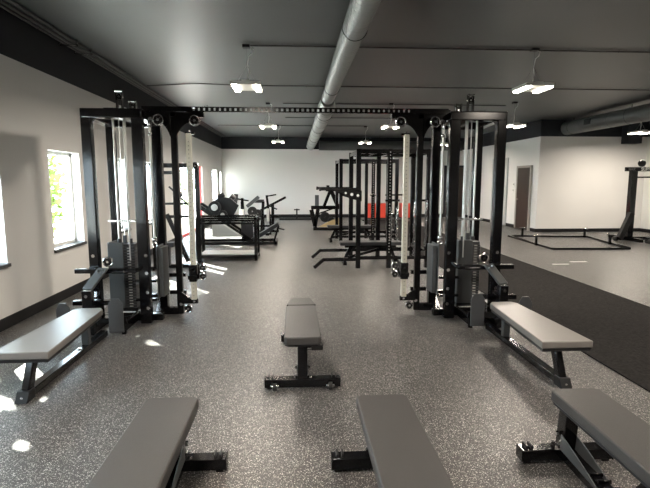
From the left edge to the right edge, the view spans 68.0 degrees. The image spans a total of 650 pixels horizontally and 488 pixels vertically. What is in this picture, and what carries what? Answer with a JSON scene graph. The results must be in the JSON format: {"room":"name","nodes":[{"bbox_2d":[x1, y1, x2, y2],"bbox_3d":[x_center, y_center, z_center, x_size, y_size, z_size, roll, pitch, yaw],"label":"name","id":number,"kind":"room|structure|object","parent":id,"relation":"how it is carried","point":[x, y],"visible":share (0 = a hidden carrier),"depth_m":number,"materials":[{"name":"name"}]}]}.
{"room":"gym","nodes":[
{"label":"gym","id":0,"kind":"room"},
{"bbox_2d":[0,7,222,319],"bbox_3d":[-3.756,-1.221,8.303,0.160,3.470,25.200,0,7,-3],"label":"wall","id":1,"kind":"structure","parent":0,"point":[44,85],"depth_m":6.17,"materials":[{"name":"paint"}]},
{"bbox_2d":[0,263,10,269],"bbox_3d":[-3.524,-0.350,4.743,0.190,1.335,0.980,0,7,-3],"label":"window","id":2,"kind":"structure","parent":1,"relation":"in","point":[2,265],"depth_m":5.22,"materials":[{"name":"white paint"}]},
{"bbox_2d":[48,151,86,252],"bbox_3d":[-3.641,-0.605,6.693,0.190,1.335,0.940,0,7,-3],"label":"window","id":3,"kind":"structure","parent":1,"relation":"in","point":[71,243],"depth_m":7.04,"materials":[{"name":"white paint"}]},
{"bbox_2d":[0,238,182,331],"bbox_3d":[-3.440,0.932,4.714,0.014,0.130,17.500,0,7,-3],"label":"baseboard","id":4,"kind":"structure","parent":1,"relation":"attached to","point":[11,320],"depth_m":5.97,"materials":[{"name":"black rubber"}]},
{"bbox_2d":[118,159,131,232],"bbox_3d":[-3.759,-0.861,8.653,0.190,1.335,0.940,0,7,-3],"label":"window","id":5,"kind":"structure","parent":1,"relation":"in","point":[122,228],"depth_m":9.05,"materials":[{"name":"white paint"}]},
{"bbox_2d":[183,166,201,236],"bbox_3d":[-4.158,-1.393,14.899,0.060,2.100,3.150,0,7,-3],"label":"door","id":6,"kind":"structure","parent":1,"relation":"in","point":[186,233],"depth_m":16.34,"materials":[{"name":"red paint"}]},
{"bbox_2d":[212,170,214,200],"bbox_3d":[-4.376,-2.299,18.884,0.190,1.235,1.140,0,7,-3],"label":"window","id":7,"kind":"structure","parent":1,"relation":"in","point":[212,170],"depth_m":19.38,"materials":[{"name":"white glass"}]},
{"bbox_2d":[0,217,649,487],"bbox_3d":[3.371,0.543,8.962,14.520,0.200,25.600,0,7,-3],"label":"floor","id":8,"kind":"structure","parent":0,"point":[474,397],"depth_m":3.96,"materials":[{"name":"rubber"}]},
{"bbox_2d":[0,308,107,403],"bbox_3d":[-2.240,0.869,4.228,0.404,0.380,1.548,0,7,-3],"label":"bench","id":9,"kind":"object","parent":8,"relation":"on","point":[41,345],"visible":1,"depth_m":3.81,"materials":[{"name":"grey leather"}]},
{"bbox_2d":[56,90,206,334],"bbox_3d":[-2.117,-0.452,5.654,1.426,2.628,1.592,0,7,-3],"label":"cable machine","id":10,"kind":"object","parent":8,"relation":"on","point":[129,263],"visible":0.98,"depth_m":5.52,"materials":[{"name":"black metal"}]},
{"bbox_2d":[141,105,450,113],"bbox_3d":[-0.306,-1.575,5.646,3.600,0.076,0.050,0,7,-3],"label":"crossbeam","id":11,"kind":"object","parent":10,"relation":"attached to","point":[145,108],"visible":0.98,"depth_m":5.62,"materials":[{"name":"black metal"}]},
{"bbox_2d":[86,397,227,487],"bbox_3d":[-0.778,1.117,2.041,0.538,0.455,1.415,0,7,-3],"label":"weight bench","id":12,"kind":"object","parent":8,"relation":"on","point":[151,451],"visible":1,"depth_m":2.17,"materials":[{"name":"grey leather"}]},
{"bbox_2d":[149,162,202,270],"bbox_3d":[-2.727,-0.522,8.860,0.890,1.939,0.600,0,7,-3],"label":"machine","id":13,"kind":"object","parent":8,"relation":"on","point":[196,168],"visible":0.58,"depth_m":8.88,"materials":[{"name":"black"}]},
{"bbox_2d":[195,215,259,260],"bbox_3d":[-1.995,-0.137,10.000,1.220,0.880,0.690,0,7,-3],"label":"frame","id":14,"kind":"object","parent":8,"relation":"on","point":[205,219],"visible":0.91,"depth_m":9.82,"materials":[{"name":"matte black steel"}]},
{"bbox_2d":[201,193,284,244],"bbox_3d":[-2.118,-0.661,12.223,2.180,1.302,0.860,0,7,-3],"label":"press","id":15,"kind":"object","parent":8,"relation":"on","point":[223,205],"visible":0.8,"depth_m":12.05,"materials":[{"name":"black metal"}]},
{"bbox_2d":[234,194,271,235],"bbox_3d":[-2.208,-0.879,14.341,1.200,1.227,0.720,0,7,-3],"label":"exercise machine","id":16,"kind":"object","parent":8,"relation":"on","point":[251,210],"visible":0.66,"depth_m":14.17,"materials":[{"name":"black metal"}]},
{"bbox_2d":[255,194,278,231],"bbox_3d":[-1.826,-0.962,15.096,0.753,1.203,0.250,0,7,-3],"label":"machine","id":17,"kind":"object","parent":8,"relation":"on","point":[269,215],"visible":0.76,"depth_m":15.06,"materials":[{"name":"black"}]},
{"bbox_2d":[253,196,285,226],"bbox_3d":[-2.032,-1.138,16.904,1.357,1.074,0.600,0,7,-3],"label":"machine","id":18,"kind":"object","parent":8,"relation":"on","point":[283,198],"visible":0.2,"depth_m":16.86,"materials":[{"name":"black"}]},
{"bbox_2d":[279,209,310,219],"bbox_3d":[-1.173,-1.239,20.090,1.450,0.450,0.430,0,7,-3],"label":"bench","id":19,"kind":"object","parent":8,"relation":"on","point":[296,218],"visible":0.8,"depth_m":20.23,"materials":[{"name":"black metal"}]},
{"bbox_2d":[264,298,340,390],"bbox_3d":[-0.204,0.832,4.229,0.588,0.455,1.300,0,7,-3],"label":"weight bench","id":20,"kind":"object","parent":8,"relation":"on","point":[302,329],"visible":1,"depth_m":3.74,"materials":[{"name":"grey leather"}]},
{"bbox_2d":[309,185,338,229],"bbox_3d":[0.045,-1.196,15.860,1.118,1.460,0.500,0,7,-3],"label":"machine","id":21,"kind":"object","parent":8,"relation":"on","point":[325,217],"visible":0.74,"depth_m":15.92,"materials":[{"name":"black metal"}]},
{"bbox_2d":[327,225,375,242],"bbox_3d":[0.698,-0.287,12.886,1.280,0.430,0.500,0,7,-3],"label":"bench","id":22,"kind":"object","parent":8,"relation":"on","point":[334,228],"visible":0.77,"depth_m":12.81,"materials":[{"name":"black leather"}]},
{"bbox_2d":[335,159,402,240],"bbox_3d":[1.140,-1.146,12.822,1.632,2.150,1.342,0,7,-3],"label":"power rack","id":23,"kind":"object","parent":8,"relation":"on","point":[338,164],"visible":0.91,"depth_m":12.30,"materials":[{"name":"black metal"}]},
{"bbox_2d":[339,240,401,264],"bbox_3d":[0.889,0.159,9.470,1.210,0.430,0.500,0,7,-3],"label":"bench","id":24,"kind":"object","parent":8,"relation":"on","point":[381,244],"visible":0.69,"depth_m":9.41,"materials":[{"name":"black leather"}]},
{"bbox_2d":[311,149,430,268],"bbox_3d":[0.885,-0.703,9.375,2.295,2.176,1.365,0,7,-3],"label":"power rack","id":25,"kind":"object","parent":8,"relation":"on","point":[352,193],"visible":0.95,"depth_m":8.89,"materials":[{"name":"black metal"}]},
{"bbox_2d":[389,208,392,240],"bbox_3d":[1.201,-0.360,8.774,0.053,0.608,0.040,6,9,37],"label":"chain","id":26,"kind":"object","parent":25,"relation":"hanging from","point":[390,208],"visible":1,"depth_m":8.77,"materials":[{"name":"silver metal"}]},
{"bbox_2d":[395,207,398,240],"bbox_3d":[1.333,-0.362,8.924,0.053,0.642,0.040,6,10,38],"label":"chain","id":27,"kind":"object","parent":25,"relation":"hanging from","point":[396,207],"visible":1,"depth_m":8.91,"materials":[{"name":"silver metal"}]},
{"bbox_2d":[412,201,414,255],"bbox_3d":[1.622,-0.290,8.779,0.053,1.028,0.042,6,9,37],"label":"chain","id":28,"kind":"object","parent":25,"relation":"hanging from","point":[413,201],"visible":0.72,"depth_m":8.77,"materials":[{"name":"silver metal"}]},
{"bbox_2d":[424,200,427,245],"bbox_3d":[1.841,-0.379,8.785,0.053,0.852,0.041,6,9,37],"label":"chain","id":29,"kind":"object","parent":25,"relation":"hanging from","point":[425,200],"visible":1,"depth_m":8.77,"materials":[{"name":"silver metal"}]},
{"bbox_2d":[368,203,385,218],"bbox_3d":[2.204,-1.406,20.559,0.850,0.660,0.600,0,7,-3],"label":"box","id":30,"kind":"object","parent":8,"relation":"on","point":[383,205],"visible":0.32,"depth_m":20.27,"materials":[{"name":"red plastic"}]},
{"bbox_2d":[330,394,453,487],"bbox_3d":[0.339,1.113,2.073,0.538,0.455,1.415,0,7,-3],"label":"weight bench","id":31,"kind":"object","parent":8,"relation":"on","point":[400,453],"visible":1,"depth_m":2.16,"materials":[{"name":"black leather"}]},
{"bbox_2d":[399,203,409,218],"bbox_3d":[3.577,-1.417,20.640,0.700,0.660,0.600,0,7,-3],"label":"box","id":32,"kind":"object","parent":8,"relation":"on","point":[400,204],"visible":0.38,"depth_m":20.41,"materials":[{"name":"red plastic"}]},
{"bbox_2d":[391,94,531,327],"bbox_3d":[1.508,-0.480,5.869,1.426,2.628,1.592,0,7,-3],"label":"cable machine","id":33,"kind":"object","parent":8,"relation":"on","point":[462,258],"visible":0.98,"depth_m":5.71,"materials":[{"name":"black metal"}]},
{"bbox_2d":[361,219,649,391],"bbox_3d":[3.104,0.521,8.312,1.810,0.012,23.850,0,7,-3],"label":"strip","id":34,"kind":"object","parent":8,"relation":"on","point":[618,327],"visible":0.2,"depth_m":5.92,"materials":[{"name":"black rubber"}]},
{"bbox_2d":[485,302,592,388],"bbox_3d":[1.818,0.838,4.468,0.404,0.380,1.548,0,7,-3],"label":"bench","id":35,"kind":"object","parent":8,"relation":"on","point":[547,335],"visible":0.98,"depth_m":4.03,"materials":[{"name":"grey leather"}]},
{"bbox_2d":[508,227,630,249],"bbox_3d":[6.312,-0.164,12.515,2.260,0.281,2.736,1,7,4],"label":"frame","id":36,"kind":"object","parent":8,"relation":"on","point":[620,247],"visible":1,"depth_m":12.20,"materials":[{"name":"matte black steel"}]},
{"bbox_2d":[516,388,649,487],"bbox_3d":[1.413,1.103,2.151,0.538,0.455,1.415,0,7,-2],"label":"weight bench","id":37,"kind":"object","parent":8,"relation":"on","point":[619,434],"visible":1,"depth_m":2.48,"materials":[{"name":"black leather"}]},
{"bbox_2d":[608,167,649,242],"bbox_3d":[8.864,-1.099,13.170,2.148,1.965,1.300,0,7,-3],"label":"rack","id":38,"kind":"object","parent":8,"relation":"on","point":[625,232],"visible":0.99,"depth_m":12.94,"materials":[{"name":"black metal"}]},
{"bbox_2d":[638,160,645,166],"bbox_3d":[8.413,-2.143,12.794,0.190,0.190,0.190,0,7,-3],"label":"medicine ball","id":39,"kind":"object","parent":38,"relation":"on","point":[641,163],"visible":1,"depth_m":12.73,"materials":[{"name":"black rubber"}]},
{"bbox_2d":[644,237,649,243],"bbox_3d":[8.730,-0.072,12.276,0.920,0.160,0.440,0,7,-3],"label":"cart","id":40,"kind":"object","parent":8,"relation":"on","point":[647,239],"visible":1,"depth_m":12.39,"materials":[{"name":"black metal"}]},
{"bbox_2d":[1,0,649,137],"bbox_3d":[3.371,-3.096,8.487,14.520,0.200,25.600,0,7,-3],"label":"ceiling","id":41,"kind":"structure","parent":0,"point":[154,42],"depth_m":7.08,"materials":[{"name":"paint"}]},
{"bbox_2d":[58,39,77,45],"bbox_3d":[-3.416,-2.683,6.415,0.240,0.089,0.040,0,7,-3],"label":"clamp","id":42,"kind":"object","parent":41,"relation":"attached to","point":[76,40],"visible":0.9,"depth_m":6.40,"materials":[{"name":"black metal"}]},
{"bbox_2d":[74,48,91,54],"bbox_3d":[-3.442,-2.742,6.860,0.240,0.089,0.040,0,7,-3],"label":"clamp","id":43,"kind":"object","parent":41,"relation":"attached to","point":[75,52],"visible":0.91,"depth_m":6.85,"materials":[{"name":"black metal"}]},
{"bbox_2d":[0,3,221,136],"bbox_3d":[-3.604,-2.907,8.041,0.047,0.047,24.700,0,7,-3],"label":"conduit","id":44,"kind":"object","parent":41,"relation":"attached to","point":[1,5],"visible":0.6,"depth_m":6.74,"materials":[{"name":"grey metal"}]},
{"bbox_2d":[0,0,223,136],"bbox_3d":[-3.524,-2.907,8.046,0.047,0.047,24.700,0,7,-3],"label":"conduit","id":45,"kind":"object","parent":41,"relation":"attached to","point":[1,1],"visible":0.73,"depth_m":6.50,"materials":[{"name":"grey"}]},
{"bbox_2d":[6,0,225,136],"bbox_3d":[-3.434,-2.908,8.051,0.047,0.047,24.700,0,7,-3],"label":"conduit","id":46,"kind":"object","parent":41,"relation":"attached to","point":[9,1],"visible":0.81,"depth_m":6.59,"materials":[{"name":"grey metal"}]},
{"bbox_2d":[230,44,262,91],"bbox_3d":[-1.085,-2.447,6.677,0.400,0.587,0.480,0,7,-3],"label":"pendant light","id":47,"kind":"object","parent":41,"relation":"hanging from","point":[244,84],"visible":1,"depth_m":6.61,"materials":[{"name":"white metal"}]},
{"bbox_2d":[259,102,276,128],"bbox_3d":[-1.373,-3.106,11.635,0.400,0.587,0.480,0,7,-3],"label":"pendant light","id":48,"kind":"object","parent":41,"relation":"hanging from","point":[266,125],"visible":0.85,"depth_m":11.60,"materials":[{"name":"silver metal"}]},
{"bbox_2d":[272,125,283,142],"bbox_3d":[-1.577,-3.701,16.192,0.400,0.587,0.480,0,7,-3],"label":"pendant light","id":49,"kind":"object","parent":41,"relation":"hanging from","point":[278,140],"visible":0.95,"depth_m":16.02,"materials":[{"name":"silver metal"}]},
{"bbox_2d":[229,125,329,125],"bbox_3d":[-1.094,-4.000,16.283,5.000,0.034,0.034,0,7,-3],"label":"conduit","id":50,"kind":"object","parent":41,"relation":"attached to","point":[229,125],"visible":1,"depth_m":16.25,"materials":[{"name":"grey metal"}]},
{"bbox_2d":[307,99,335,149],"bbox_3d":[-0.276,-3.508,14.713,0.354,0.597,11.134,0,7,-3],"label":"duct","id":51,"kind":"object","parent":41,"relation":"hanging from","point":[321,120],"visible":0.91,"depth_m":11.29,"materials":[{"name":"grey metal"}]},
{"bbox_2d":[285,117,390,118],"bbox_3d":[1.576,-3.748,14.355,5.500,0.034,0.034,0,7,-3],"label":"conduit","id":52,"kind":"object","parent":41,"relation":"attached to","point":[285,117],"visible":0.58,"depth_m":14.23,"materials":[{"name":"grey"}]},
{"bbox_2d":[321,0,381,104],"bbox_3d":[0.448,-2.015,2.663,0.270,0.435,13.140,0,7,-3],"label":"duct","id":53,"kind":"object","parent":41,"relation":"hanging from","point":[360,14],"visible":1,"depth_m":5.15,"materials":[{"name":"grey metal"}]},
{"bbox_2d":[359,126,371,143],"bbox_3d":[1.385,-3.750,16.566,0.400,0.587,0.480,0,7,-3],"label":"pendant light","id":54,"kind":"object","parent":41,"relation":"hanging from","point":[365,140],"visible":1,"depth_m":16.41,"materials":[{"name":"silver metal"}]},
{"bbox_2d":[381,103,398,128],"bbox_3d":[1.597,-3.116,11.711,0.400,0.587,0.480,0,7,-3],"label":"pendant light","id":55,"kind":"object","parent":41,"relation":"hanging from","point":[391,125],"visible":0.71,"depth_m":11.61,"materials":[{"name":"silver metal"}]},
{"bbox_2d":[319,137,462,150],"bbox_3d":[2.853,-4.313,20.804,6.220,0.580,0.420,0,7,-3],"label":"duct","id":56,"kind":"object","parent":41,"relation":"hanging from","point":[323,145],"visible":0.68,"depth_m":20.60,"materials":[{"name":"grey metal"}]},
{"bbox_2d":[250,45,531,50],"bbox_3d":[0.956,-2.751,6.760,3.980,0.034,0.034,0,7,-3],"label":"conduit","id":57,"kind":"object","parent":41,"relation":"attached to","point":[250,45],"visible":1,"depth_m":6.76,"materials":[{"name":"grey"}]},
{"bbox_2d":[283,103,505,105],"bbox_3d":[1.731,-3.412,11.782,5.500,0.034,0.034,0,7,-3],"label":"conduit","id":58,"kind":"object","parent":41,"relation":"attached to","point":[283,103],"visible":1,"depth_m":11.78,"materials":[{"name":"grey"}]},
{"bbox_2d":[147,83,649,90],"bbox_3d":[1.973,-3.107,9.573,10.883,0.034,0.302,0,7,-3],"label":"conduit","id":59,"kind":"object","parent":41,"relation":"attached to","point":[182,83],"visible":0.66,"depth_m":9.53,"materials":[{"name":"grey metal"}]},
{"bbox_2d":[507,102,526,127],"bbox_3d":[4.489,-3.070,11.437,0.400,0.587,0.480,0,7,-3],"label":"pendant light","id":60,"kind":"object","parent":41,"relation":"hanging from","point":[518,124],"visible":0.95,"depth_m":11.31,"materials":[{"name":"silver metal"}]},
{"bbox_2d":[512,48,554,92],"bbox_3d":[2.997,-2.510,6.924,0.400,0.587,0.480,0,7,-3],"label":"pendant light","id":61,"kind":"object","parent":41,"relation":"hanging from","point":[537,86],"visible":1,"depth_m":6.86,"materials":[{"name":"silver metal"}]},
{"bbox_2d":[539,50,649,52],"bbox_3d":[6.633,-2.796,7.106,7.175,0.034,0.034,0,7,-3],"label":"conduit","id":62,"kind":"object","parent":41,"relation":"attached to","point":[539,50],"visible":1,"depth_m":6.93,"materials":[{"name":"grey metal"}]},
{"bbox_2d":[561,103,649,134],"bbox_3d":[7.707,-2.811,8.962,0.428,0.488,11.550,0,7,-3],"label":"duct","id":63,"kind":"object","parent":41,"relation":"hanging from","point":[638,114],"visible":1,"depth_m":12.47,"materials":[{"name":"grey metal"}]},
{"bbox_2d":[583,118,590,124],"bbox_3d":[7.245,-3.381,13.330,0.030,0.150,0.300,0,7,-3],"label":"grille","id":64,"kind":"object","parent":63,"relation":"attached to","point":[587,121],"depth_m":13.33,"materials":[{"name":"black metal"}]},
{"bbox_2d":[627,122,649,134],"bbox_3d":[8.605,-3.300,13.119,0.400,0.587,0.480,0,7,-3],"label":"pendant light","id":65,"kind":"object","parent":41,"relation":"hanging from","point":[640,132],"visible":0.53,"depth_m":13.08,"materials":[{"name":"silver metal"}]},
{"bbox_2d":[221,137,464,214],"bbox_3d":[0.924,-2.904,21.175,11.050,3.470,0.160,0,7,-3],"label":"wall","id":66,"kind":"structure","parent":0,"point":[252,167],"depth_m":20.94,"materials":[{"name":"paint"}]},
{"bbox_2d":[247,214,442,217],"bbox_3d":[0.909,-1.246,21.303,10.690,0.150,0.014,0,7,-3],"label":"baseboard","id":67,"kind":"structure","parent":66,"relation":"attached to","point":[265,215],"depth_m":21.19,"materials":[{"name":"black rubber"}]},
{"bbox_2d":[443,165,463,216],"bbox_3d":[5.787,-2.337,21.426,1.040,2.280,0.070,0,7,-3],"label":"door","id":68,"kind":"structure","parent":66,"relation":"in","point":[461,167],"depth_m":21.41,"materials":[{"name":"black paint"}]},
{"bbox_2d":[465,120,538,230],"bbox_3d":[6.513,-2.525,18.277,0.160,3.470,6.340,0,7,-3],"label":"wall","id":69,"kind":"structure","parent":0,"point":[522,142],"depth_m":16.93,"materials":[{"name":"paint"}]},
{"bbox_2d":[465,215,513,227],"bbox_3d":[6.389,-0.939,19.107,0.014,0.110,5.066,0,7,-3],"label":"baseboard","id":70,"kind":"structure","parent":69,"relation":"attached to","point":[466,216],"depth_m":18.86,"materials":[{"name":"black rubber"}]},
{"bbox_2d":[490,158,508,225],"bbox_3d":[6.412,-1.943,17.837,0.097,2.410,1.350,0,7,-3],"label":"door","id":71,"kind":"structure","parent":69,"relation":"in","point":[506,159],"depth_m":17.28,"materials":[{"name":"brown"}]},
{"bbox_2d":[514,165,532,230],"bbox_3d":[6.528,-1.529,15.944,0.100,2.100,1.020,0,7,-3],"label":"door","id":72,"kind":"structure","parent":69,"relation":"in","point":[524,174],"depth_m":15.88,"materials":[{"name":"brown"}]},
{"bbox_2d":[533,119,648,228],"bbox_3d":[8.418,-2.118,15.162,3.590,3.470,0.160,0,7,-3],"label":"wall","id":73,"kind":"structure","parent":0,"point":[582,178],"depth_m":15.08,"materials":[{"name":"paint"}]},
{"bbox_2d":[535,228,639,231],"bbox_3d":[8.337,-0.440,15.288,3.444,0.110,0.014,0,7,-3],"label":"baseboard","id":74,"kind":"structure","parent":73,"relation":"attached to","point":[569,229],"depth_m":15.28,"materials":[{"name":"black rubber"}]},
{"bbox_2d":[621,122,643,143],"bbox_3d":[9.445,-3.454,14.817,0.460,0.730,0.300,0,7,-3],"label":"trim","id":75,"kind":"structure","parent":73,"relation":"attached to","point":[633,138],"depth_m":14.70,"materials":[{"name":"black paint"}]},
{"bbox_2d":[640,121,649,228],"bbox_3d":[10.692,-0.911,5.929,0.160,3.470,18.700,0,7,-3],"label":"wall","id":76,"kind":"structure","parent":0,"point":[645,211],"depth_m":15.08,"materials":[{"name":"paint"}]},
{"bbox_2d":[640,228,649,232],"bbox_3d":[10.605,0.756,6.135,0.014,0.110,18.686,0,7,-3],"label":"baseboard","id":77,"kind":"structure","parent":76,"relation":"attached to","point":[641,229],"depth_m":15.13,"materials":[{"name":"black rubber"}]},
{"label":"outside","id":78,"kind":"structure","parent":0,"visible":0},
{"bbox_2d":[52,192,195,242],"bbox_3d":[-32.870,-0.508,18.162,56.530,0.200,120.000,0,7,-3],"label":"pavement","id":79,"kind":"structure","parent":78,"point":[63,233],"depth_m":21.54,"materials":[{"name":"white concrete"}]},
{"bbox_2d":[48,155,68,237],"bbox_3d":[-7.841,-1.520,12.766,1.920,3.511,1.886,0,7,-3],"label":"tree","id":80,"kind":"object","parent":79,"relation":"on","point":[53,170],"visible":0.09,"depth_m":12.98,"materials":[{"name":"green plant"}]},
{"bbox_2d":[180,168,194,205],"bbox_3d":[-10.654,-4.109,35.209,3.682,5.410,3.635,0,7,-3],"label":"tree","id":81,"kind":"object","parent":79,"relation":"on","point":[183,184],"visible":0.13,"depth_m":35.01,"materials":[{"name":"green plant"}]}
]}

